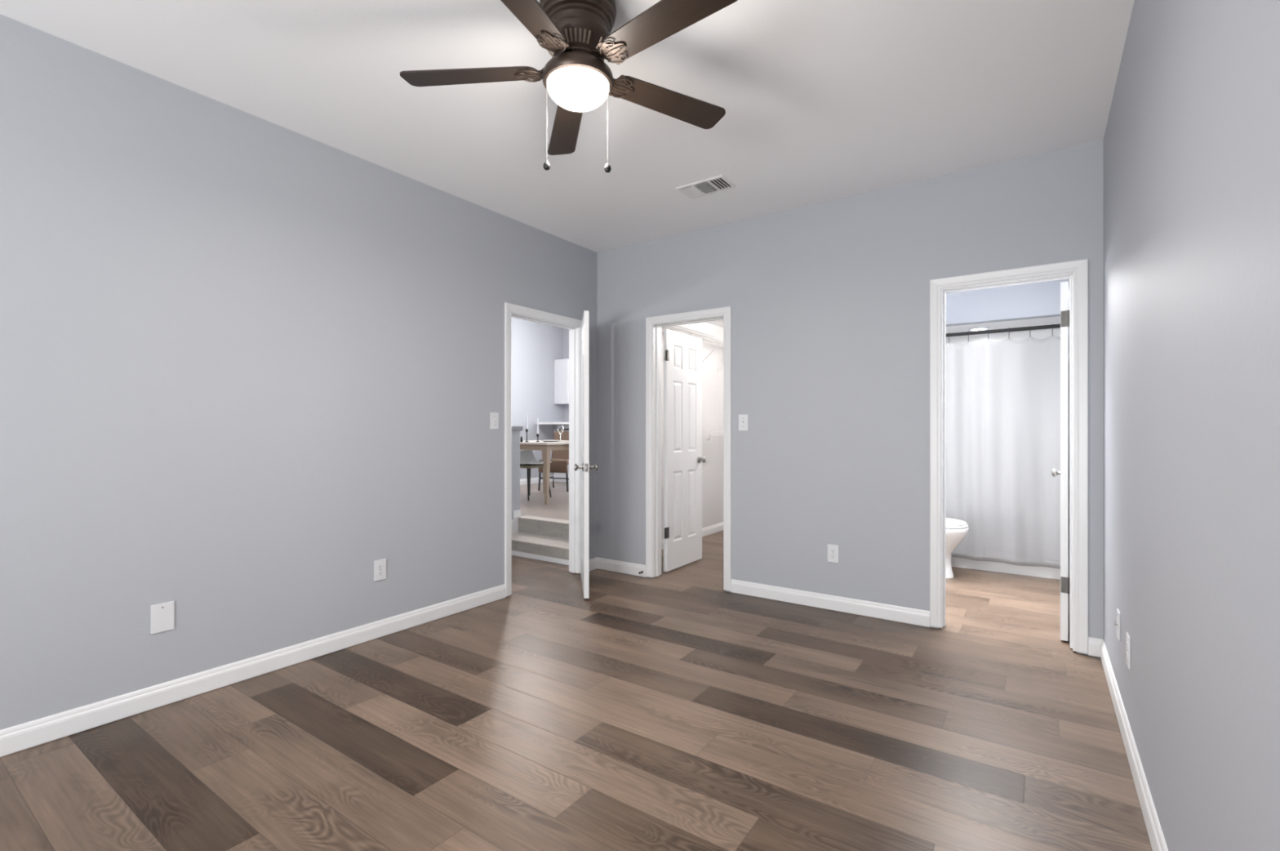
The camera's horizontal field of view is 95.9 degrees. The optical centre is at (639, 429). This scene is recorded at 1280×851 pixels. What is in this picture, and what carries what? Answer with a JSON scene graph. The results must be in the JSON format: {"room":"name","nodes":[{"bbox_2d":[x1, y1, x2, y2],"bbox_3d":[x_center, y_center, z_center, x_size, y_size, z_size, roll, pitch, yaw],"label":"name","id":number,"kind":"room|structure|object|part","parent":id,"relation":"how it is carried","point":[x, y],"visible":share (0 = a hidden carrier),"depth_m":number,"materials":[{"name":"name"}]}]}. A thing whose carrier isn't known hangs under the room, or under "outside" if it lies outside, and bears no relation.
{"room":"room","nodes":[
{"label":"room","id":0,"kind":"room"},
{"bbox_2d":[0,13,596,729],"bbox_3d":[-2.267,-0.163,2.363,0.105,2.740,6.508,0,0,35],"label":"wall","id":1,"kind":"structure","parent":0,"point":[250,364],"depth_m":2.69,"materials":[{"name":"paint"}]},
{"bbox_2d":[151,600,173,634],"bbox_3d":[-2.087,0.822,2.523,0.008,0.124,0.082,0,0,35],"label":"blank cover plate","id":2,"kind":"object","parent":1,"relation":"attached to","point":[162,614],"visible":1,"depth_m":2.52,"materials":[{"name":"plastic"}]},
{"bbox_2d":[0,556,597,756],"bbox_3d":[-2.218,1.158,2.329,0.014,0.095,6.508,0,0,35],"label":"baseboard","id":3,"kind":"structure","parent":1,"relation":"attached to","point":[13,739],"depth_m":2.68,"materials":[{"name":"paint"}]},
{"bbox_2d":[373,558,386,581],"bbox_3d":[-1.511,0.817,3.356,0.008,0.118,0.074,0,0,35],"label":"wall outlet","id":4,"kind":"object","parent":1,"relation":"attached to","point":[380,566],"visible":1,"depth_m":3.35,"materials":[{"name":"plastic"}]},
{"bbox_2d":[377,570,382,575],"bbox_3d":[-1.509,0.837,3.354,0.002,0.027,0.033,0,0,35],"label":"socket","id":5,"kind":"object","parent":4,"relation":"attached to","point":[380,572],"depth_m":3.35,"materials":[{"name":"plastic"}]},
{"bbox_2d":[377,564,382,568],"bbox_3d":[-1.509,0.798,3.354,0.002,0.027,0.033,0,0,35],"label":"socket","id":6,"kind":"object","parent":4,"relation":"attached to","point":[380,566],"depth_m":3.35,"materials":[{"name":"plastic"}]},
{"bbox_2d":[490,412,498,429],"bbox_3d":[-1.017,-0.060,4.056,0.022,0.118,0.074,0,0,35],"label":"light switch","id":7,"kind":"object","parent":1,"relation":"attached to","point":[494,415],"visible":1,"depth_m":4.06,"materials":[{"name":"plastic"}]},
{"bbox_2d":[511,550,568,564],"bbox_3d":[-0.966,1.182,5.348,1.146,0.042,0.006,0,0,35],"label":"trim","id":8,"kind":"structure","parent":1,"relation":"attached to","point":[513,553],"depth_m":5.31,"materials":[{"name":"paint"}]},
{"bbox_2d":[504,302,582,595],"bbox_3d":[-0.766,0.146,4.532,0.138,2.111,0.876,0,0,35],"label":"door frame","id":9,"kind":"structure","parent":1,"relation":"attached to","point":[574,325],"depth_m":4.63,"materials":[{"name":"paint"}]},
{"bbox_2d":[573,310,598,598],"bbox_3d":[-0.427,0.178,4.436,0.171,2.030,0.748,0,0,-8],"label":"door","id":10,"kind":"structure","parent":1,"relation":"in","point":[584,466],"depth_m":4.08,"materials":[{"name":"paint"}]},
{"bbox_3d":[-0.437,0.271,4.128,0.068,0.062,0.062,0,0,-8],"label":"knob","id":11,"kind":"part","parent":10,"relation":"part of","materials":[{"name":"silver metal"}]},
{"bbox_3d":[-0.335,0.271,4.142,0.068,0.062,0.062,0,0,-8],"label":"knob","id":12,"kind":"part","parent":10,"relation":"part of","materials":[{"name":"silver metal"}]},
{"bbox_2d":[511,430,519,519],"bbox_3d":[-1.914,0.610,5.090,0.120,1.195,2.195,0,0,35],"label":"wall","id":13,"kind":"structure","parent":0,"point":[515,433],"depth_m":5.91,"materials":[{"name":"paint"}]},
{"bbox_2d":[511,509,520,533],"bbox_3d":[-1.403,1.019,5.711,0.014,0.373,0.596,0,0,35],"label":"trim","id":14,"kind":"structure","parent":13,"relation":"attached to","point":[517,513],"depth_m":5.89,"materials":[{"name":"paint"}]},
{"bbox_2d":[511,425,523,430],"bbox_3d":[-1.906,-0.011,5.102,0.170,0.047,2.222,0,0,35],"label":"trim","id":15,"kind":"structure","parent":13,"relation":"on","point":[513,427],"depth_m":5.89,"materials":[{"name":"grey paint"}]},
{"bbox_2d":[511,316,563,479],"bbox_3d":[-2.582,-0.293,8.536,0.100,3.000,7.100,0,0,35],"label":"wall","id":16,"kind":"structure","parent":0,"point":[535,346],"depth_m":9.65,"materials":[{"name":"paint"}]},
{"bbox_2d":[520,475,554,484],"bbox_3d":[-2.539,0.856,7.606,1.030,0.095,5.620,0,0,35],"label":"baseboard","id":17,"kind":"structure","parent":16,"relation":"attached to","point":[533,480],"depth_m":9.59,"materials":[{"name":"paint"}]},
{"bbox_2d":[554,358,568,404],"bbox_3d":[-1.286,-0.824,10.022,0.338,0.765,0.219,0,0,35],"label":"upper cabinet","id":18,"kind":"object","parent":16,"relation":"attached to","point":[561,366],"visible":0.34,"depth_m":9.94,"materials":[{"name":"paint"}]},
{"bbox_3d":[-1.179,-0.824,9.947,0.020,0.759,0.215,0,0,35],"label":"cabinet door","id":19,"kind":"part","parent":18,"relation":"part of","materials":[{"name":"paint"}]},
{"bbox_2d":[520,481,568,519],"bbox_3d":[-1.013,0.933,7.450,3.716,0.060,7.100,0,0,35],"label":"floor","id":20,"kind":"structure","parent":0,"point":[557,507],"depth_m":7.19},
{"bbox_2d":[520,449,551,500],"bbox_3d":[-1.474,0.583,7.611,0.465,0.642,0.470,0,0,35],"label":"dining chair","id":21,"kind":"object","parent":20,"relation":"on","point":[527,460],"visible":0.61,"depth_m":7.71,"materials":[{"name":"black metal"}]},
{"bbox_3d":[-1.424,0.690,7.354,0.026,0.428,0.086,0,0,-20],"label":"leg","id":22,"kind":"part","parent":21,"relation":"part of","materials":[{"name":"black metal"}]},
{"bbox_3d":[-1.504,0.690,7.853,0.026,0.428,0.086,0,0,-20],"label":"leg","id":23,"kind":"part","parent":21,"relation":"part of","materials":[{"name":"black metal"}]},
{"bbox_2d":[520,440,568,504],"bbox_3d":[-1.233,0.529,7.559,1.070,0.744,1.070,0,0,35],"label":"dining table","id":24,"kind":"object","parent":20,"relation":"on","point":[546,447],"visible":0.41,"depth_m":6.94,"materials":[{"name":"brown wood"}]},
{"bbox_2d":[524,413,528,441],"bbox_3d":[-1.407,-0.023,7.175,0.052,0.360,0.051,0,0,35],"label":"candlestick","id":25,"kind":"object","parent":24,"relation":"on","point":[526,428],"visible":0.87,"depth_m":7.17,"materials":[{"name":"white wax"}]},
{"bbox_2d":[535,417,539,441],"bbox_3d":[-1.287,0.007,7.262,0.052,0.300,0.051,0,0,35],"label":"candlestick","id":26,"kind":"object","parent":24,"relation":"on","point":[537,433],"visible":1,"depth_m":7.25,"materials":[{"name":"white wax"}]},
{"bbox_2d":[537,417,538,433],"bbox_3d":[-1.287,-0.043,7.262,0.020,0.200,0.020,0,0,35],"label":"candle","id":27,"kind":"object","parent":26,"relation":"on","point":[537,418],"depth_m":7.25,"materials":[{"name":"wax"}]},
{"bbox_3d":[-1.346,0.543,8.178,0.068,0.716,0.068,0,0,35],"label":"leg","id":28,"kind":"part","parent":24,"relation":"part of","materials":[{"name":"brown wood"}]},
{"bbox_3d":[-1.120,0.543,6.940,0.068,0.716,0.068,0,0,35],"label":"leg","id":29,"kind":"part","parent":24,"relation":"part of","materials":[{"name":"brown wood"}]},
{"bbox_2d":[540,440,561,441],"bbox_3d":[-1.113,0.147,7.215,0.274,0.018,0.274,0,0,35],"label":"dinner plate","id":30,"kind":"object","parent":24,"relation":"on","point":[540,440],"visible":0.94,"depth_m":7.12,"materials":[{"name":"white ceramic"}]},
{"bbox_2d":[557,425,563,441],"bbox_3d":[-1.020,0.054,7.418,0.076,0.204,0.076,0,0,35],"label":"wine glass","id":31,"kind":"object","parent":24,"relation":"on","point":[560,428],"visible":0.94,"depth_m":7.39,"materials":[{"name":"clear glass"}]},
{"bbox_2d":[535,422,568,482],"bbox_3d":[-1.133,0.393,9.635,1.028,1.020,0.678,0,0,35],"label":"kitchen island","id":32,"kind":"structure","parent":20,"relation":"on","point":[566,424],"depth_m":9.87,"materials":[{"name":"white stone"}]},
{"bbox_2d":[535,422,568,424],"bbox_3d":[-1.133,-0.099,9.635,1.028,0.035,0.678,0,0,35],"label":"countertop","id":33,"kind":"structure","parent":32,"relation":"on","point":[540,423],"depth_m":9.42,"materials":[{"name":"white stone"}]},
{"bbox_2d":[553,424,568,482],"bbox_3d":[-1.016,0.411,9.822,1.008,0.984,0.238,0,0,35],"label":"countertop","id":34,"kind":"structure","parent":32,"relation":"on","point":[555,426],"depth_m":9.91,"materials":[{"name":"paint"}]},
{"bbox_2d":[537,428,568,491],"bbox_3d":[-1.173,0.445,8.694,0.536,0.919,0.591,0,0,20],"label":"woven chair","id":35,"kind":"object","parent":20,"relation":"on","point":[560,458],"visible":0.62,"depth_m":8.51,"materials":[{"name":"beige leather"}]},
{"bbox_3d":[-1.479,0.711,8.515,0.048,0.387,0.026,0,0,-6],"label":"leg","id":36,"kind":"part","parent":35,"relation":"part of","materials":[{"name":"black metal"}]},
{"bbox_3d":[-1.340,0.477,8.958,0.033,0.854,0.111,0,0,17],"label":"leg","id":37,"kind":"part","parent":35,"relation":"part of","materials":[{"name":"black metal"}]},
{"bbox_3d":[-1.195,0.541,8.633,0.480,0.185,0.462,0,0,20],"label":"seat","id":38,"kind":"part","parent":35,"relation":"part of","materials":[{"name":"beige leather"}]},
{"bbox_3d":[-1.107,0.268,8.872,0.490,0.470,0.137,0,0,20],"label":"backrest","id":39,"kind":"part","parent":35,"relation":"part of","materials":[{"name":"beige leather"}]},
{"bbox_3d":[-1.057,0.711,8.359,0.026,0.387,0.048,0,0,-43],"label":"leg","id":40,"kind":"part","parent":35,"relation":"part of","materials":[{"name":"black metal"}]},
{"bbox_2d":[563,328,568,422],"bbox_3d":[0.655,-0.445,9.773,3.816,2.696,1.580,0,0,35],"label":"wall","id":41,"kind":"structure","parent":0,"point":[566,331],"depth_m":10.17,"materials":[{"name":"paint"}]},
{"bbox_2d":[0,0,1134,252],"bbox_3d":[-0.804,-1.583,1.352,3.661,0.100,6.750,0,0,35],"label":"ceiling","id":42,"kind":"structure","parent":0,"point":[822,100],"depth_m":2.62,"materials":[{"name":"paint"}]},
{"bbox_2d":[400,0,737,173],"bbox_3d":[-0.204,-1.227,2.040,1.224,0.610,1.244,0,0,35],"label":"ceiling fan","id":43,"kind":"object","parent":42,"relation":"hanging from","point":[577,36],"visible":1,"depth_m":2.00,"materials":[{"name":"brown wood"}]},
{"bbox_3d":[-0.616,-1.288,2.105,0.500,0.006,0.128,0,11,5],"label":"blade","id":44,"kind":"part","parent":43,"relation":"part of","materials":[{"name":"brown wood"}]},
{"bbox_3d":[-0.374,-1.288,1.708,0.128,0.006,0.500,12,5,22],"label":"blade","id":45,"kind":"part","parent":43,"relation":"part of","materials":[{"name":"brown wood"}]},
{"bbox_3d":[-0.335,-0.948,2.073,0.025,0.034,0.025,0,0,35],"label":"pull knob","id":46,"kind":"part","parent":43,"relation":"part of","materials":[{"name":"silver metal"}]},
{"bbox_3d":[-0.313,-1.288,2.457,0.128,0.006,0.500,-11,3,-13],"label":"blade","id":47,"kind":"part","parent":43,"relation":"part of","materials":[{"name":"brown wood"}]},
{"bbox_3d":[-0.222,-1.201,2.073,0.223,0.077,0.223,0,0,35],"label":"lamp shade","id":48,"kind":"part","parent":43,"relation":"part of","materials":[{"name":"white glass"}]},
{"bbox_3d":[-0.116,-1.097,2.073,0.002,0.297,0.002,0,0,35],"label":"pull chain","id":49,"kind":"part","parent":43,"relation":"part of","materials":[{"name":"silver metal"}]},
{"bbox_3d":[-0.116,-0.939,2.073,0.025,0.034,0.025,0,0,35],"label":"pull knob","id":50,"kind":"part","parent":43,"relation":"part of","materials":[{"name":"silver metal"}]},
{"bbox_3d":[0.077,-1.288,1.815,0.500,0.006,0.128,0,-11,41],"label":"blade","id":51,"kind":"part","parent":43,"relation":"part of","materials":[{"name":"brown wood"}]},
{"bbox_3d":[0.115,-1.288,2.278,0.500,0.006,0.128,0,-11,-31],"label":"blade","id":52,"kind":"part","parent":43,"relation":"part of","materials":[{"name":"brown wood"}]},
{"bbox_2d":[675,174,736,199],"bbox_3d":[0.417,-1.524,3.652,0.330,0.016,0.196,0,0,35],"label":"ceiling vent","id":53,"kind":"object","parent":42,"relation":"in","point":[717,184],"visible":1,"depth_m":3.64,"materials":[{"name":"metal"}]},
{"bbox_2d":[0,530,1152,850],"bbox_3d":[-0.546,1.207,2.840,4.930,0.001,9.450,0,0,35],"label":"floor","id":54,"kind":"structure","parent":0,"point":[674,709],"depth_m":2.22,"materials":[{"name":"wood"}]},
{"bbox_2d":[511,532,568,564],"bbox_3d":[-0.877,1.133,5.475,1.144,0.149,0.309,0,0,35],"label":"step","id":55,"kind":"structure","parent":54,"relation":"on","point":[558,548],"depth_m":5.39,"materials":[{"name":"grey wood"}]},
{"bbox_2d":[518,515,568,539],"bbox_3d":[-0.749,0.980,5.659,1.144,0.157,0.145,0,0,35],"label":"step","id":56,"kind":"structure","parent":55,"relation":"on","point":[534,525],"depth_m":5.73,"materials":[{"name":"grey wood"}]},
{"bbox_2d":[946,517,968,577],"bbox_3d":[2.336,0.808,4.853,0.749,0.796,0.448,0,0,35],"label":"toilet","id":57,"kind":"object","parent":54,"relation":"on","point":[957,530],"visible":0.21,"depth_m":4.62,"materials":[{"name":"ceramic"}]},
{"bbox_3d":[2.385,0.753,4.819,0.604,0.028,0.374,0,0,35],"label":"lid","id":58,"kind":"part","parent":57,"relation":"part of","materials":[{"name":"ceramic"}]},
{"bbox_3d":[2.390,0.778,4.816,0.608,0.018,0.372,0,0,35],"label":"seat","id":59,"kind":"part","parent":57,"relation":"part of","materials":[{"name":"ceramic"}]},
{"bbox_2d":[951,555,1060,579],"bbox_3d":[3.102,0.957,5.312,1.494,0.500,0.826,0,0,35],"label":"bathtub","id":60,"kind":"object","parent":54,"relation":"on","point":[1041,571],"visible":0.02,"depth_m":4.84,"materials":[{"name":"plastic"}]},
{"bbox_2d":[663,328,706,571],"bbox_3d":[0.376,0.176,5.077,0.163,2.030,0.646,0,0,35],"label":"door","id":61,"kind":"structure","parent":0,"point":[683,459],"depth_m":5.04,"materials":[{"name":"paint"}]},
{"bbox_3d":[0.566,0.276,5.265,0.064,0.064,0.064,0,0,35],"label":"knob","id":62,"kind":"part","parent":61,"relation":"part of","materials":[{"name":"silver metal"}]},
{"bbox_2d":[661,322,723,539],"bbox_3d":[1.196,-0.163,5.696,1.914,2.740,2.670,0,0,35],"label":"wall","id":63,"kind":"structure","parent":0,"point":[712,380],"depth_m":6.65,"materials":[{"name":"paint"}]},
{"bbox_2d":[661,324,723,372],"bbox_3d":[0.695,-0.833,6.189,0.327,0.314,2.133,0,0,35],"label":"wire shelf","id":64,"kind":"object","parent":63,"relation":"attached to","point":[693,332],"visible":0.41,"depth_m":6.02,"materials":[{"name":"white metal"}]},
{"bbox_3d":[0.688,-0.971,6.194,0.307,0.032,2.130,0,0,35],"label":"rail","id":65,"kind":"part","parent":64,"relation":"part of","materials":[{"name":"white metal"}]},
{"bbox_2d":[661,521,723,549],"bbox_3d":[1.237,1.158,5.668,1.814,0.095,2.470,0,0,35],"label":"baseboard","id":66,"kind":"structure","parent":63,"relation":"attached to","point":[706,531],"depth_m":6.64,"materials":[{"name":"paint"}]},
{"bbox_2d":[702,431,723,439],"bbox_3d":[0.903,0.069,6.488,0.325,0.086,1.403,0,0,35],"label":"wire shelf","id":67,"kind":"object","parent":63,"relation":"attached to","point":[704,432],"visible":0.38,"depth_m":6.08,"materials":[{"name":"white metal"}]},
{"bbox_3d":[0.896,0.044,6.494,0.307,0.032,1.400,0,0,35],"label":"rail","id":68,"kind":"part","parent":67,"relation":"part of","materials":[{"name":"white metal"}]},
{"bbox_2d":[704,320,723,328],"bbox_3d":[1.168,-1.253,5.655,1.914,0.080,2.570,0,0,35],"label":"ceiling","id":69,"kind":"structure","parent":0,"point":[720,322],"depth_m":6.58,"materials":[{"name":"paint"}]},
{"bbox_2d":[596,139,1103,654],"bbox_3d":[1.032,-0.163,4.112,3.541,2.740,0.122,0,0,35],"label":"wall","id":70,"kind":"structure","parent":0,"point":[828,300],"depth_m":3.84,"materials":[{"name":"paint"}]},
{"bbox_2d":[645,306,731,591],"bbox_3d":[0.401,0.146,4.548,0.759,2.111,0.155,0,0,35],"label":"door frame","id":71,"kind":"structure","parent":70,"relation":"attached to","point":[654,325],"depth_m":4.68,"materials":[{"name":"paint"}]},
{"bbox_2d":[738,413,747,430],"bbox_3d":[0.752,-0.050,4.217,0.074,0.118,0.022,0,0,35],"label":"light switch","id":72,"kind":"object","parent":70,"relation":"attached to","point":[743,419],"visible":1,"depth_m":4.22,"materials":[{"name":"plastic"}]},
{"bbox_2d":[827,543,839,562],"bbox_3d":[1.290,0.829,3.854,0.074,0.118,0.008,0,0,35],"label":"wall outlet","id":73,"kind":"object","parent":70,"relation":"attached to","point":[833,549],"visible":1,"depth_m":3.85,"materials":[{"name":"plastic"}]},
{"bbox_2d":[830,554,835,558],"bbox_3d":[1.288,0.849,3.852,0.033,0.027,0.002,0,0,35],"label":"socket","id":74,"kind":"object","parent":73,"relation":"attached to","point":[832,556],"depth_m":3.85,"materials":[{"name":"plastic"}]},
{"bbox_2d":[597,556,1102,657],"bbox_3d":[1.037,1.158,4.026,3.436,0.095,0.014,0,0,35],"label":"baseboard","id":75,"kind":"structure","parent":70,"relation":"attached to","point":[868,608],"depth_m":3.88,"materials":[{"name":"paint"}]},
{"bbox_2d":[929,258,1088,653],"bbox_3d":[2.121,0.146,3.358,0.762,2.111,0.155,0,0,35],"label":"door frame","id":76,"kind":"structure","parent":70,"relation":"attached to","point":[1077,271],"depth_m":3.23,"materials":[{"name":"paint"}]},
{"bbox_2d":[1051,281,1070,640],"bbox_3d":[2.585,0.180,3.502,0.163,2.030,0.622,0,0,38],"label":"door","id":77,"kind":"structure","parent":70,"relation":"in","point":[1064,472],"depth_m":3.27,"materials":[{"name":"paint"}]},
{"bbox_3d":[2.700,0.280,3.731,0.064,0.064,0.064,0,0,38],"label":"knob","id":78,"kind":"part","parent":77,"relation":"part of","materials":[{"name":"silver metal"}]},
{"bbox_2d":[946,315,1060,337],"bbox_3d":[3.135,-0.963,5.358,1.500,0.080,0.720,0,0,35],"label":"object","id":79,"kind":"structure","parent":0,"point":[1051,320],"depth_m":5.13,"materials":[{"name":"paint"}]},
{"bbox_2d":[968,327,990,330],"bbox_3d":[3.114,-0.918,5.300,0.180,0.008,0.180,0,0,35],"label":"recessed light","id":80,"kind":"object","parent":79,"relation":"in","point":[974,328],"visible":0.99,"depth_m":5.29,"materials":[{"name":"paint"}]},
{"bbox_2d":[946,328,1060,345],"bbox_3d":[3.360,-0.093,5.683,1.500,2.600,0.070,0,0,35],"label":"wall","id":81,"kind":"structure","parent":0,"point":[1042,334],"depth_m":5.54,"materials":[{"name":"plastic"}]},
{"bbox_2d":[946,278,1070,326],"bbox_3d":[2.899,-1.158,5.017,1.500,0.470,0.110,0,0,35],"label":"wall header","id":82,"kind":"structure","parent":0,"point":[1040,300],"depth_m":4.84,"materials":[{"name":"paint"}]},
{"bbox_2d":[1103,0,1279,850],"bbox_3d":[1.423,-0.163,1.460,0.120,2.740,9.220,0,0,35],"label":"wall","id":83,"kind":"structure","parent":0,"point":[1192,137],"depth_m":1.26,"materials":[{"name":"paint"}]},
{"bbox_2d":[1114,608,1119,640],"bbox_3d":[2.023,0.827,2.449,0.018,0.118,0.074,0,0,35],"label":"jack plate","id":84,"kind":"object","parent":83,"relation":"attached to","point":[1117,624],"visible":1,"depth_m":2.44,"materials":[{"name":"plastic"}]},
{"bbox_3d":[2.028,0.827,2.445,0.006,0.118,0.074,0,0,35],"label":"plate","id":85,"kind":"part","parent":84,"relation":"part of","materials":[{"name":"plastic"}]},
{"bbox_2d":[1125,631,1130,669],"bbox_3d":[1.843,0.835,2.180,0.008,0.118,0.074,0,0,35],"label":"wall outlet","id":86,"kind":"object","parent":83,"relation":"attached to","point":[1127,637],"visible":1,"depth_m":2.17,"materials":[{"name":"plastic"}]},
{"bbox_2d":[1100,639,1168,850],"bbox_3d":[0.596,1.158,0.382,0.014,0.095,6.508,0,0,35],"label":"baseboard","id":87,"kind":"structure","parent":83,"relation":"attached to","point":[1157,838],"depth_m":1.97,"materials":[{"name":"paint"}]},
{"bbox_3d":[1.993,-0.163,5.096,0.080,2.740,2.591,0,0,35],"label":"wall partition","id":88,"kind":"structure","parent":0,"visible":0},
{"bbox_2d":[946,324,1060,337],"bbox_3d":[2.851,-0.825,4.947,1.498,0.056,0.056,0,0,35],"label":"curtain rod","id":89,"kind":"object","parent":88,"relation":"attached to","point":[1055,326],"visible":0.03,"depth_m":4.80,"materials":[{"name":"black metal"}]},
{"bbox_3d":[3.426,-0.795,4.541,0.004,0.097,0.051,0,0,35],"label":"curtain hook","id":90,"kind":"object","parent":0,"visible":0},
{"bbox_2d":[946,334,1060,568],"bbox_3d":[2.839,0.179,4.926,1.465,1.874,0.062,0,0,35],"label":"shower curtain","id":91,"kind":"object","parent":90,"relation":"hanging from","point":[1003,397],"visible":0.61,"depth_m":4.79,"materials":[{"name":"white fabric"}]}
]}

